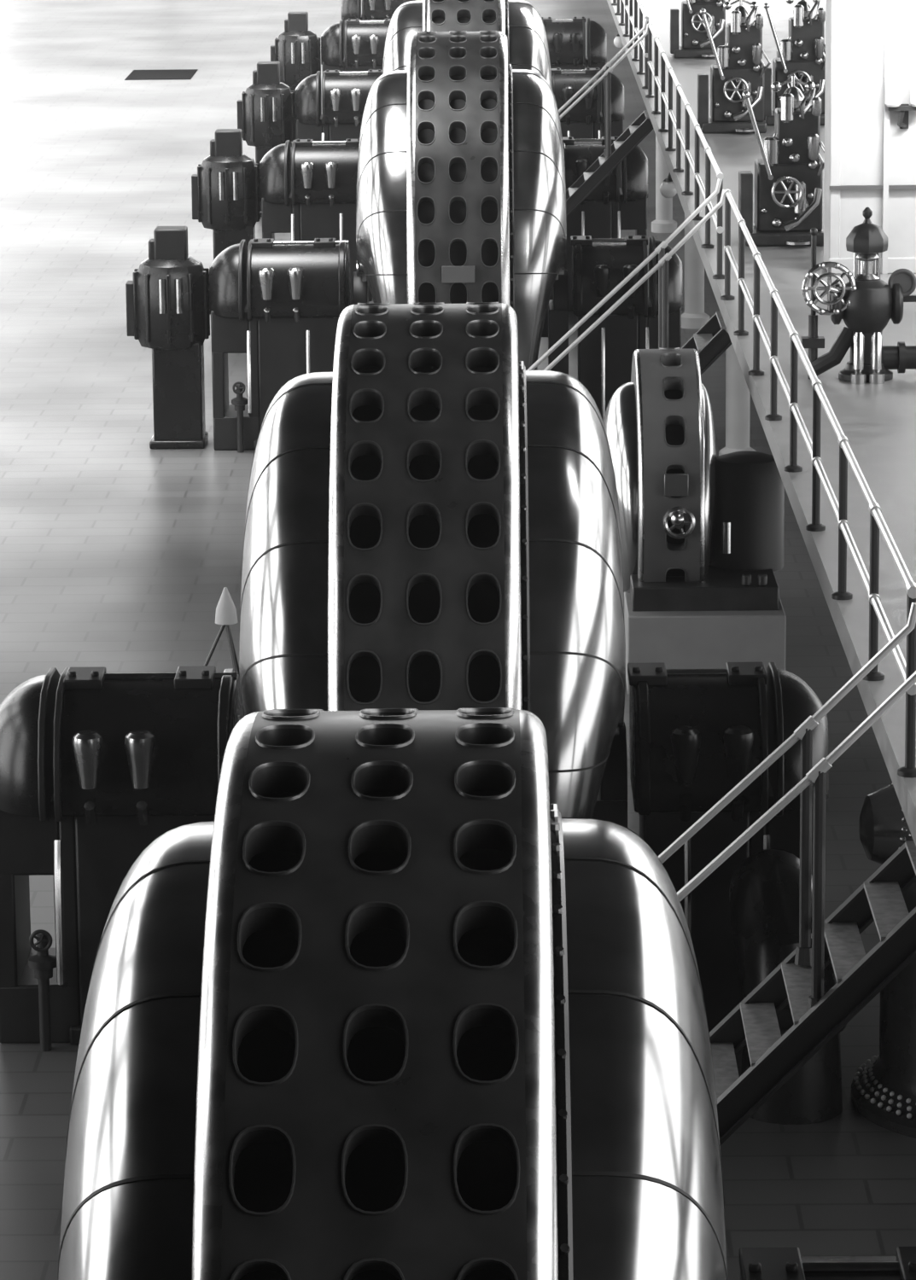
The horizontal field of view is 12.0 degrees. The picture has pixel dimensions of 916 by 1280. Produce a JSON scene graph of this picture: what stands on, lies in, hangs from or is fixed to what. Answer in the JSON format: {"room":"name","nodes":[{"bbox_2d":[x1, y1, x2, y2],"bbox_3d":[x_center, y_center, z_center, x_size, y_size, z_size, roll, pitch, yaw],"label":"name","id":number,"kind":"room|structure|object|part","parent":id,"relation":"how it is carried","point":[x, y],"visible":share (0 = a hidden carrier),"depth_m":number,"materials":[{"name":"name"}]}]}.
{"room":"power station hall","nodes":[
{"label":"power station hall","id":0,"kind":"room"},
{"bbox_2d":[0,0,915,1279],"bbox_3d":[-3.941,-5.390,69.396,32.500,1.040,174.200,0,12,1],"label":"floor","id":1,"kind":"structure","parent":0,"point":[119,554],"depth_m":50.80,"materials":[{"name":"concrete"}]},
{"bbox_2d":[0,665,243,1051],"bbox_3d":[-2.348,1.451,29.911,1.690,2.548,1.548,0,12,1],"label":"tank","id":2,"kind":"object","parent":1,"relation":"on","point":[96,765],"depth_m":29.44,"materials":[{"name":"metal"}]},
{"bbox_2d":[124,69,197,80],"bbox_3d":[-7.121,-13.596,104.355,1.560,0.016,2.600,0,12,1],"label":"floor hatch","id":3,"kind":"object","parent":1,"relation":"on","point":[169,73],"visible":1,"depth_m":104.24,"materials":[{"name":"black metal"}]},
{"bbox_2d":[125,226,209,449],"bbox_3d":[-3.541,-3.713,53.117,1.001,2.678,0.961,0,12,1],"label":"motor","id":4,"kind":"object","parent":1,"relation":"on","point":[167,296],"visible":1,"depth_m":52.85,"materials":[{"name":"metal"}]},
{"bbox_3d":[-3.980,-4.054,53.051,0.130,0.650,0.260,0,12,1],"label":"arm","id":5,"kind":"part","parent":4,"relation":"part of"},
{"bbox_2d":[203,587,244,715],"bbox_3d":[-2.216,0.067,39.501,0.576,1.138,0.679,0,12,1],"label":"tripod stand","id":6,"kind":"object","parent":1,"relation":"on","point":[225,614],"visible":0.83,"depth_m":39.31,"materials":[{"name":"white paint"}]},
{"bbox_3d":[-2.294,0.238,39.407,0.437,0.845,0.029,-5,13,-17],"label":"leg","id":7,"kind":"part","parent":6,"relation":"part of","materials":[{"name":"paint"}]},
{"bbox_3d":[-2.032,0.181,39.658,0.029,0.845,0.437,4,13,19],"label":"leg","id":8,"kind":"part","parent":6,"relation":"part of","materials":[{"name":"paint"}]},
{"bbox_3d":[-2.021,0.250,39.341,0.187,0.842,0.290,0,12,1],"label":"leg","id":9,"kind":"part","parent":6,"relation":"part of","materials":[{"name":"paint"}]},
{"bbox_2d":[191,128,260,259],"bbox_3d":[-3.452,-6.257,64.669,1.001,2.678,0.961,0,12,1],"label":"motor","id":10,"kind":"object","parent":1,"relation":"on","point":[225,199],"visible":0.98,"depth_m":64.27,"materials":[{"name":"metal"}]},
{"bbox_3d":[-3.891,-6.598,64.604,0.130,0.650,0.260,0,12,1],"label":"arm","id":11,"kind":"part","parent":10,"relation":"part of"},
{"bbox_2d":[236,61,295,217],"bbox_3d":[-3.363,-8.802,76.222,1.001,2.678,0.961,0,12,1],"label":"motor","id":12,"kind":"object","parent":1,"relation":"on","point":[265,111],"visible":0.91,"depth_m":75.82,"materials":[{"name":"metal"}]},
{"bbox_3d":[-3.802,-9.143,76.157,0.130,0.650,0.260,0,12,1],"label":"arm","id":13,"kind":"part","parent":12,"relation":"part of"},
{"bbox_2d":[209,238,350,453],"bbox_3d":[-2.170,-3.638,53.016,1.690,2.548,1.548,0,12,1],"label":"tank","id":14,"kind":"object","parent":1,"relation":"on","point":[280,304],"depth_m":52.57,"materials":[{"name":"metal"}]},
{"bbox_2d":[270,11,320,146],"bbox_3d":[-3.274,-11.346,87.775,1.001,2.678,0.961,0,12,1],"label":"motor","id":15,"kind":"object","parent":1,"relation":"on","point":[297,49],"visible":0.67,"depth_m":87.35,"materials":[{"name":"metal"}]},
{"bbox_3d":[-3.713,-11.687,87.710,0.130,0.650,0.260,0,12,1],"label":"arm","id":16,"kind":"part","parent":15,"relation":"part of"},
{"bbox_2d":[259,138,372,305],"bbox_3d":[-2.081,-6.182,64.569,1.690,2.548,1.548,0,12,1],"label":"turbine","id":17,"kind":"object","parent":1,"relation":"on","point":[308,192],"depth_m":64.02,"materials":[{"name":"metal"}]},
{"bbox_2d":[294,69,382,140],"bbox_3d":[-1.992,-8.726,76.122,1.690,2.548,1.548,0,12,1],"label":"turbine","id":18,"kind":"object","parent":1,"relation":"on","point":[333,111],"depth_m":75.50,"materials":[{"name":"metal"}]},
{"bbox_2d":[320,18,390,71],"bbox_3d":[-1.903,-11.271,87.675,1.690,2.548,1.548,0,12,1],"label":"turbine","id":19,"kind":"object","parent":1,"relation":"on","point":[363,42],"depth_m":87.01,"materials":[{"name":"metal"}]},
{"bbox_2d":[340,0,415,58],"bbox_3d":[-1.813,-13.843,99.354,1.690,2.548,1.548,0,12,1],"label":"turbine","id":20,"kind":"object","parent":1,"relation":"on","point":[371,9],"depth_m":98.64,"materials":[{"name":"metal"}]},
{"bbox_2d":[58,707,727,1279],"bbox_3d":[-0.262,3.309,18.063,2.860,6.055,5.870,0,12,1],"label":"generator","id":21,"kind":"object","parent":1,"relation":"on","point":[390,1011],"visible":1,"depth_m":16.11,"materials":[{"name":"metal"}]},
{"bbox_2d":[238,302,627,827],"bbox_3d":[-0.178,0.714,29.844,2.660,6.055,5.870,0,12,1],"label":"generator","id":22,"kind":"object","parent":1,"relation":"on","point":[432,522],"visible":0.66,"depth_m":27.61,"materials":[{"name":"metal"}]},
{"bbox_2d":[352,30,568,374],"bbox_3d":[0.030,-4.372,52.936,2.617,6.055,5.899,0,12,1],"label":"generator","id":23,"kind":"object","parent":1,"relation":"on","point":[461,184],"visible":0.55,"depth_m":50.60,"materials":[{"name":"metal"}]},
{"bbox_2d":[382,0,552,337],"bbox_3d":[0.119,-6.920,64.503,2.617,6.055,5.870,0,12,1],"label":"generator","id":24,"kind":"object","parent":1,"relation":"on","point":[522,25],"visible":0.16,"depth_m":62.67,"materials":[{"name":"metal"}]},
{"bbox_2d":[541,16,606,111],"bbox_3d":[2.321,-11.303,87.635,1.352,2.548,1.548,0,12,1],"label":"turbine","id":25,"kind":"object","parent":1,"relation":"on","point":[566,37],"depth_m":86.97,"materials":[{"name":"metal"}]},
{"bbox_2d":[550,67,623,187],"bbox_3d":[2.233,-8.759,76.082,1.352,2.548,1.548,0,12,1],"label":"turbine","id":26,"kind":"object","parent":1,"relation":"on","point":[584,120],"depth_m":75.47,"materials":[{"name":"metal"}]},
{"bbox_2d":[562,136,647,311],"bbox_3d":[2.144,-6.214,64.529,1.352,2.548,1.548,0,12,1],"label":"turbine","id":27,"kind":"object","parent":1,"relation":"on","point":[609,209],"depth_m":64.06,"materials":[{"name":"metal"}]},
{"bbox_2d":[558,18,653,216],"bbox_3d":[0.948,-6.200,60.128,3.634,4.674,1.144,0,12,1],"label":"stair","id":28,"kind":"structure","parent":1,"relation":"on","point":[613,154],"depth_m":59.54,"materials":[{"name":"grey metal"}]},
{"bbox_3d":[0.885,-6.866,60.435,3.512,3.504,0.060,0,12,1],"label":"handrail","id":29,"kind":"part","parent":28,"relation":"part of","materials":[{"name":"white metal"}]},
{"bbox_3d":[0.879,-6.676,59.572,3.512,3.504,0.060,0,12,1],"label":"handrail","id":30,"kind":"part","parent":28,"relation":"part of","materials":[{"name":"white metal"}]},
{"bbox_2d":[570,235,682,421],"bbox_3d":[2.055,-3.670,52.977,1.352,2.548,1.548,0,12,1],"label":"turbine","id":31,"kind":"object","parent":1,"relation":"on","point":[599,265],"depth_m":52.52,"materials":[{"name":"metal"}]},
{"bbox_2d":[526,178,732,374],"bbox_3d":[0.799,-1.936,40.768,3.634,4.674,1.144,0,12,1],"label":"stair","id":32,"kind":"structure","parent":1,"relation":"on","point":[711,340],"depth_m":40.15,"materials":[{"name":"grey metal"}]},
{"bbox_2d":[651,135,676,232],"bbox_3d":[3.482,-8.589,73.294,0.442,3.393,0.442,0,12,1],"label":"column","id":33,"kind":"structure","parent":1,"relation":"on","point":[663,223],"depth_m":73.43,"materials":[{"name":"white paint"}]},
{"bbox_2d":[659,172,676,197],"bbox_3d":[2.557,-5.577,52.665,0.221,0.430,0.218,0,12,1],"label":"globe lamp","id":34,"kind":"object","parent":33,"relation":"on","point":[667,189],"visible":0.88,"depth_m":52.61,"materials":[{"name":"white glass"}]},
{"bbox_3d":[2.558,-5.475,52.688,0.221,0.221,0.218,0,12,1],"label":"globe","id":35,"kind":"part","parent":34,"relation":"part of","materials":[{"name":"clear glass"}]},
{"bbox_2d":[602,347,785,694],"bbox_3d":[1.942,-0.602,36.394,1.534,3.689,2.990,0,12,1],"label":"small generator","id":36,"kind":"object","parent":1,"relation":"on","point":[701,532],"visible":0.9,"depth_m":35.25,"materials":[{"name":"grey paint"}]},
{"bbox_3d":[1.762,-1.253,35.057,0.195,0.182,0.046,0,12,1],"label":"plate","id":37,"kind":"part","parent":36,"relation":"part of","materials":[{"name":"grey metal"}]},
{"bbox_3d":[2.014,-0.655,36.415,1.183,0.299,2.665,0,12,1],"label":"bed plate","id":38,"kind":"part","parent":36,"relation":"part of","materials":[{"name":"paint"}]},
{"bbox_2d":[680,215,709,329],"bbox_3d":[3.398,-6.185,62.376,0.442,3.393,0.442,0,12,1],"label":"column","id":39,"kind":"structure","parent":1,"relation":"on","point":[694,317],"depth_m":62.50,"materials":[{"name":"white paint"}]},
{"bbox_2d":[627,662,828,1031],"bbox_3d":[1.851,1.419,29.871,1.352,2.548,1.548,0,12,1],"label":"tank","id":40,"kind":"object","parent":1,"relation":"on","point":[695,735],"depth_m":29.33,"materials":[{"name":"metal"}]},
{"bbox_2d":[718,329,756,455],"bbox_3d":[3.313,-3.752,51.331,0.442,3.393,0.442,0,12,1],"label":"column","id":41,"kind":"structure","parent":1,"relation":"on","point":[736,390],"depth_m":51.44,"materials":[{"name":"white paint"}]},
{"bbox_2d":[657,602,915,1146],"bbox_3d":[0.655,2.202,21.979,3.634,4.674,1.144,0,12,1],"label":"stair","id":42,"kind":"structure","parent":1,"relation":"on","point":[797,981],"depth_m":21.63,"materials":[{"name":"black"}]},
{"bbox_3d":[0.592,1.536,22.285,3.512,3.504,0.060,0,12,1],"label":"handrail","id":43,"kind":"part","parent":42,"relation":"part of","materials":[{"name":"white metal"}]},
{"bbox_3d":[0.585,1.726,21.422,3.512,3.504,0.060,0,12,1],"label":"handrail","id":44,"kind":"part","parent":42,"relation":"part of","materials":[{"name":"white metal"}]},
{"bbox_2d":[728,848,847,1124],"bbox_3d":[2.161,2.216,28.476,0.760,1.586,1.356,0,12,1],"label":"cylindrical tank","id":45,"kind":"object","parent":1,"relation":"on","point":[764,892],"visible":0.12,"depth_m":28.04,"materials":[{"name":"metal"}]},
{"bbox_2d":[738,1246,915,1279],"bbox_3d":[1.895,3.879,18.698,1.352,2.548,1.548,0,12,1],"label":"turbine","id":46,"kind":"object","parent":1,"relation":"on","point":[754,1263],"depth_m":18.52,"materials":[{"name":"metal"}]},
{"bbox_2d":[850,783,915,1138],"bbox_3d":[3.556,1.953,28.225,1.976,2.181,1.976,0,12,1],"label":"penstock","id":47,"kind":"object","parent":1,"relation":"on","point":[883,1092],"visible":0.56,"depth_m":27.91,"materials":[{"name":"metal"}]},
{"bbox_2d":[606,0,915,846],"bbox_3d":[7.558,-12.183,81.124,9.620,0.182,148.200,0,12,1],"label":"raised platform","id":48,"kind":"structure","parent":0,"point":[877,421],"depth_m":33.88,"materials":[{"name":"paint"}]},
{"bbox_2d":[613,34,623,47],"bbox_3d":[2.776,-10.359,74.374,0.221,0.430,0.218,0,12,1],"label":"globe lamp","id":49,"kind":"object","parent":48,"relation":"hanging from","point":[617,41],"visible":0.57,"depth_m":74.31,"materials":[{"name":"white glass"}]},
{"bbox_2d":[610,0,648,89],"bbox_3d":[2.761,-12.126,78.311,0.130,1.007,36.920,0,12,1],"label":"gallery railing","id":50,"kind":"object","parent":48,"relation":"on","point":[628,12],"visible":0.84,"depth_m":64.79,"materials":[{"name":"white metal"}]},
{"bbox_3d":[2.744,-11.616,76.069,0.130,0.975,0.130,0,12,1],"label":"post","id":51,"kind":"part","parent":50,"relation":"part of","materials":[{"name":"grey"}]},
{"bbox_3d":[2.726,-11.122,73.824,0.130,0.975,0.130,0,12,1],"label":"post","id":52,"kind":"part","parent":50,"relation":"part of","materials":[{"name":"grey metal"}]},
{"bbox_3d":[2.709,-10.627,71.578,0.130,0.975,0.130,0,12,1],"label":"post","id":53,"kind":"part","parent":50,"relation":"part of","materials":[{"name":"grey metal"}]},
{"bbox_3d":[2.692,-10.133,69.333,0.130,0.975,0.130,0,12,1],"label":"post","id":54,"kind":"part","parent":50,"relation":"part of","materials":[{"name":"grey metal"}]},
{"bbox_3d":[2.675,-9.638,67.087,0.130,0.975,0.130,0,12,1],"label":"post","id":55,"kind":"part","parent":50,"relation":"part of","materials":[{"name":"grey metal"}]},
{"bbox_3d":[2.761,-12.092,78.319,0.064,0.064,36.920,0,12,1],"label":"rail","id":56,"kind":"part","parent":50,"relation":"part of","materials":[{"name":"white metal"}]},
{"bbox_3d":[2.657,-9.143,64.842,0.130,0.975,0.130,0,12,1],"label":"post","id":57,"kind":"part","parent":50,"relation":"part of","materials":[{"name":"grey metal"}]},
{"bbox_3d":[2.640,-8.649,62.596,0.130,0.975,0.130,0,12,1],"label":"post","id":58,"kind":"part","parent":50,"relation":"part of","materials":[{"name":"grey metal"}]},
{"bbox_3d":[2.756,-12.587,78.210,0.064,0.064,36.920,0,12,1],"label":"rail","id":59,"kind":"part","parent":50,"relation":"part of","materials":[{"name":"white metal"}]},
{"bbox_3d":[2.623,-8.154,60.351,0.130,0.975,0.130,0,12,1],"label":"post","id":60,"kind":"part","parent":50,"relation":"part of","materials":[{"name":"grey metal"}]},
{"bbox_2d":[645,23,724,279],"bbox_3d":[2.543,-5.905,50.064,0.130,1.007,18.590,0,12,1],"label":"gallery railing","id":61,"kind":"object","parent":48,"relation":"on","point":[717,219],"visible":0.93,"depth_m":47.86,"materials":[{"name":"white metal"}]},
{"bbox_3d":[2.613,-7.875,59.081,0.130,0.975,0.130,0,12,1],"label":"post","id":62,"kind":"part","parent":61,"relation":"part of","materials":[{"name":"grey metal"}]},
{"bbox_3d":[2.596,-7.378,56.828,0.130,0.975,0.130,0,12,1],"label":"post","id":63,"kind":"part","parent":61,"relation":"part of","materials":[{"name":"grey metal"}]},
{"bbox_3d":[2.578,-6.882,54.574,0.130,0.975,0.130,0,12,1],"label":"post","id":64,"kind":"part","parent":61,"relation":"part of","materials":[{"name":"grey metal"}]},
{"bbox_3d":[2.561,-6.386,52.321,0.130,0.975,0.130,0,12,1],"label":"post","id":65,"kind":"part","parent":61,"relation":"part of","materials":[{"name":"grey metal"}]},
{"bbox_3d":[2.544,-5.889,50.067,0.130,0.975,0.130,0,12,1],"label":"post","id":66,"kind":"part","parent":61,"relation":"part of","materials":[{"name":"grey metal"}]},
{"bbox_3d":[2.544,-5.870,50.072,0.064,0.064,18.590,0,12,1],"label":"rail","id":67,"kind":"part","parent":61,"relation":"part of","materials":[{"name":"white metal"}]},
{"bbox_3d":[2.539,-6.366,49.963,0.064,0.064,18.590,0,12,1],"label":"rail","id":68,"kind":"part","parent":61,"relation":"part of","materials":[{"name":"white metal"}]},
{"bbox_3d":[2.526,-5.393,47.814,0.130,0.975,0.130,0,12,1],"label":"post","id":69,"kind":"part","parent":61,"relation":"part of","materials":[{"name":"grey metal"}]},
{"bbox_3d":[2.509,-4.897,45.560,0.130,0.975,0.130,0,12,1],"label":"post","id":70,"kind":"part","parent":61,"relation":"part of","materials":[{"name":"grey metal"}]},
{"bbox_3d":[2.492,-4.401,43.307,0.130,0.975,0.130,0,12,1],"label":"post","id":71,"kind":"part","parent":61,"relation":"part of","materials":[{"name":"grey metal"}]},
{"bbox_3d":[2.474,-3.904,41.054,0.130,0.975,0.130,0,12,1],"label":"post","id":72,"kind":"part","parent":61,"relation":"part of","materials":[{"name":"grey metal"}]},
{"bbox_2d":[669,0,730,58],"bbox_3d":[3.646,-9.622,65.371,0.909,1.664,0.988,0,12,1],"label":"machine","id":73,"kind":"object","parent":48,"relation":"on","point":[695,40],"visible":0.79,"depth_m":65.26,"materials":[{"name":"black metal"}]},
{"bbox_3d":[3.260,-9.173,65.373,0.130,0.663,0.273,0,12,1],"label":"panel","id":74,"kind":"part","parent":73,"relation":"part of","materials":[{"name":"metal"}]},
{"bbox_3d":[3.813,-9.039,65.125,0.396,0.548,0.260,0,12,1],"label":"drip spout","id":75,"kind":"part","parent":73,"relation":"part of","materials":[{"name":"silver metal"}]},
{"bbox_2d":[697,0,770,133],"bbox_3d":[3.458,-7.217,54.454,0.909,1.664,0.988,0,12,1],"label":"machine","id":76,"kind":"object","parent":48,"relation":"on","point":[739,67],"visible":0.96,"depth_m":54.32,"materials":[{"name":"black metal"}]},
{"bbox_3d":[3.072,-6.768,54.456,0.130,0.663,0.273,0,12,1],"label":"panel","id":77,"kind":"part","parent":76,"relation":"part of","materials":[{"name":"metal"}]},
{"bbox_3d":[3.625,-6.633,54.208,0.396,0.548,0.260,0,12,1],"label":"drip spout","id":78,"kind":"part","parent":76,"relation":"part of","materials":[{"name":"silver metal"}]},
{"bbox_2d":[738,75,824,246],"bbox_3d":[3.270,-4.811,43.537,0.909,1.664,0.988,0,12,1],"label":"machine","id":79,"kind":"object","parent":48,"relation":"on","point":[788,174],"visible":0.98,"depth_m":43.40,"materials":[{"name":"metal"}]},
{"bbox_3d":[2.884,-4.362,43.539,0.130,0.663,0.273,0,12,1],"label":"panel","id":80,"kind":"part","parent":79,"relation":"part of","materials":[{"name":"metal"}]},
{"bbox_3d":[3.437,-4.228,43.291,0.396,0.548,0.260,0,12,1],"label":"drip spout","id":81,"kind":"part","parent":79,"relation":"part of","materials":[{"name":"silver metal"}]},
{"bbox_2d":[762,0,825,125],"bbox_3d":[4.310,-7.419,55.334,0.909,1.664,0.988,0,12,1],"label":"machine","id":82,"kind":"object","parent":48,"relation":"on","point":[801,55],"visible":0.76,"depth_m":55.19,"materials":[{"name":"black metal"}]},
{"bbox_3d":[3.924,-6.970,55.337,0.130,0.663,0.273,0,12,1],"label":"panel","id":83,"kind":"part","parent":82,"relation":"part of","materials":[{"name":"metal"}]},
{"bbox_3d":[4.477,-6.835,55.089,0.396,0.548,0.260,0,12,1],"label":"drip spout","id":84,"kind":"part","parent":82,"relation":"part of","materials":[{"name":"silver metal"}]},
{"bbox_2d":[776,43,825,59],"bbox_3d":[4.652,-7.758,58.798,0.695,0.829,0.442,0,12,1],"label":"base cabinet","id":85,"kind":"object","parent":48,"relation":"on","point":[777,55],"visible":0.06,"depth_m":58.60,"materials":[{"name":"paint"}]},
{"bbox_2d":[720,188,915,777],"bbox_3d":[2.397,-1.704,30.989,0.130,1.007,17.875,0,12,1],"label":"gallery railing","id":86,"kind":"object","parent":48,"relation":"on","point":[876,613],"visible":0.98,"depth_m":28.21,"materials":[{"name":"white metal"}]},
{"bbox_3d":[2.463,-3.597,39.657,0.130,0.975,0.130,0,12,1],"label":"post","id":87,"kind":"part","parent":86,"relation":"part of","materials":[{"name":"grey metal"}]},
{"bbox_3d":[2.447,-3.120,37.491,0.130,0.975,0.130,0,12,1],"label":"post","id":88,"kind":"part","parent":86,"relation":"part of","materials":[{"name":"grey metal"}]},
{"bbox_3d":[2.430,-2.643,35.325,0.130,0.975,0.130,0,12,1],"label":"post","id":89,"kind":"part","parent":86,"relation":"part of","materials":[{"name":"grey metal"}]},
{"bbox_3d":[2.413,-2.166,33.159,0.130,0.975,0.130,0,12,1],"label":"post","id":90,"kind":"part","parent":86,"relation":"part of","materials":[{"name":"grey metal"}]},
{"bbox_3d":[2.397,-1.688,30.993,0.130,0.975,0.130,0,12,1],"label":"post","id":91,"kind":"part","parent":86,"relation":"part of","materials":[{"name":"grey metal"}]},
{"bbox_3d":[2.380,-1.211,28.826,0.130,0.975,0.130,0,12,1],"label":"post","id":92,"kind":"part","parent":86,"relation":"part of","materials":[{"name":"grey metal"}]},
{"bbox_3d":[2.392,-2.164,30.888,0.064,0.064,17.875,0,12,1],"label":"rail","id":93,"kind":"part","parent":86,"relation":"part of","materials":[{"name":"white metal"}]},
{"bbox_3d":[2.364,-0.734,26.660,0.130,0.975,0.130,0,12,1],"label":"post","id":94,"kind":"part","parent":86,"relation":"part of","materials":[{"name":"grey metal"}]},
{"bbox_3d":[2.347,-0.257,24.494,0.130,0.975,0.130,0,12,1],"label":"post","id":95,"kind":"part","parent":86,"relation":"part of","materials":[{"name":"grey metal"}]},
{"bbox_3d":[2.330,0.220,22.328,0.130,0.975,0.130,0,12,1],"label":"post","id":96,"kind":"part","parent":86,"relation":"part of","materials":[{"name":"grey metal"}]},
{"bbox_2d":[801,207,915,384],"bbox_3d":[3.615,-2.794,34.993,1.703,1.391,0.546,0,12,1],"label":"valve","id":97,"kind":"object","parent":48,"relation":"on","point":[865,304],"visible":0.99,"depth_m":34.92,"materials":[{"name":"paint"}]},
{"bbox_2d":[823,0,915,273],"bbox_3d":[4.869,-6.228,41.102,2.743,5.473,0.689,0,12,1],"label":"wall","id":98,"kind":"structure","parent":0,"point":[854,29],"depth_m":41.11,"materials":[{"name":"white paint"}]},
{"bbox_2d":[829,185,915,190],"bbox_3d":[4.891,-4.303,41.184,2.730,0.039,0.046,0,12,1],"label":"trim","id":99,"kind":"structure","parent":98,"relation":"attached to","point":[840,187],"depth_m":41.17,"materials":[{"name":"grey paint"}]},
{"bbox_2d":[881,0,890,274],"bbox_3d":[4.042,-6.028,40.804,0.052,5.200,0.058,0,12,1],"label":"trim","id":100,"kind":"structure","parent":98,"relation":"attached to","point":[887,2],"depth_m":41.06,"materials":[{"name":"white paint"}]},
{"bbox_2d":[884,75,915,128],"bbox_3d":[4.220,-5.070,40.950,0.390,0.507,0.195,0,12,1],"label":"wall lamp","id":101,"kind":"object","parent":98,"relation":"attached to","point":[893,83],"visible":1,"depth_m":40.87,"materials":[{"name":"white glass"}]},
{"bbox_3d":[4.101,-5.173,40.908,0.156,0.286,0.156,0,12,1],"label":"lamp shade","id":102,"kind":"part","parent":101,"relation":"part of","materials":[{"name":"white glass"}]},
{"bbox_3d":[4.335,-5.174,40.906,0.156,0.286,0.156,0,12,1],"label":"lamp shade","id":103,"kind":"part","parent":101,"relation":"part of","materials":[{"name":"white glass"}]}
]}

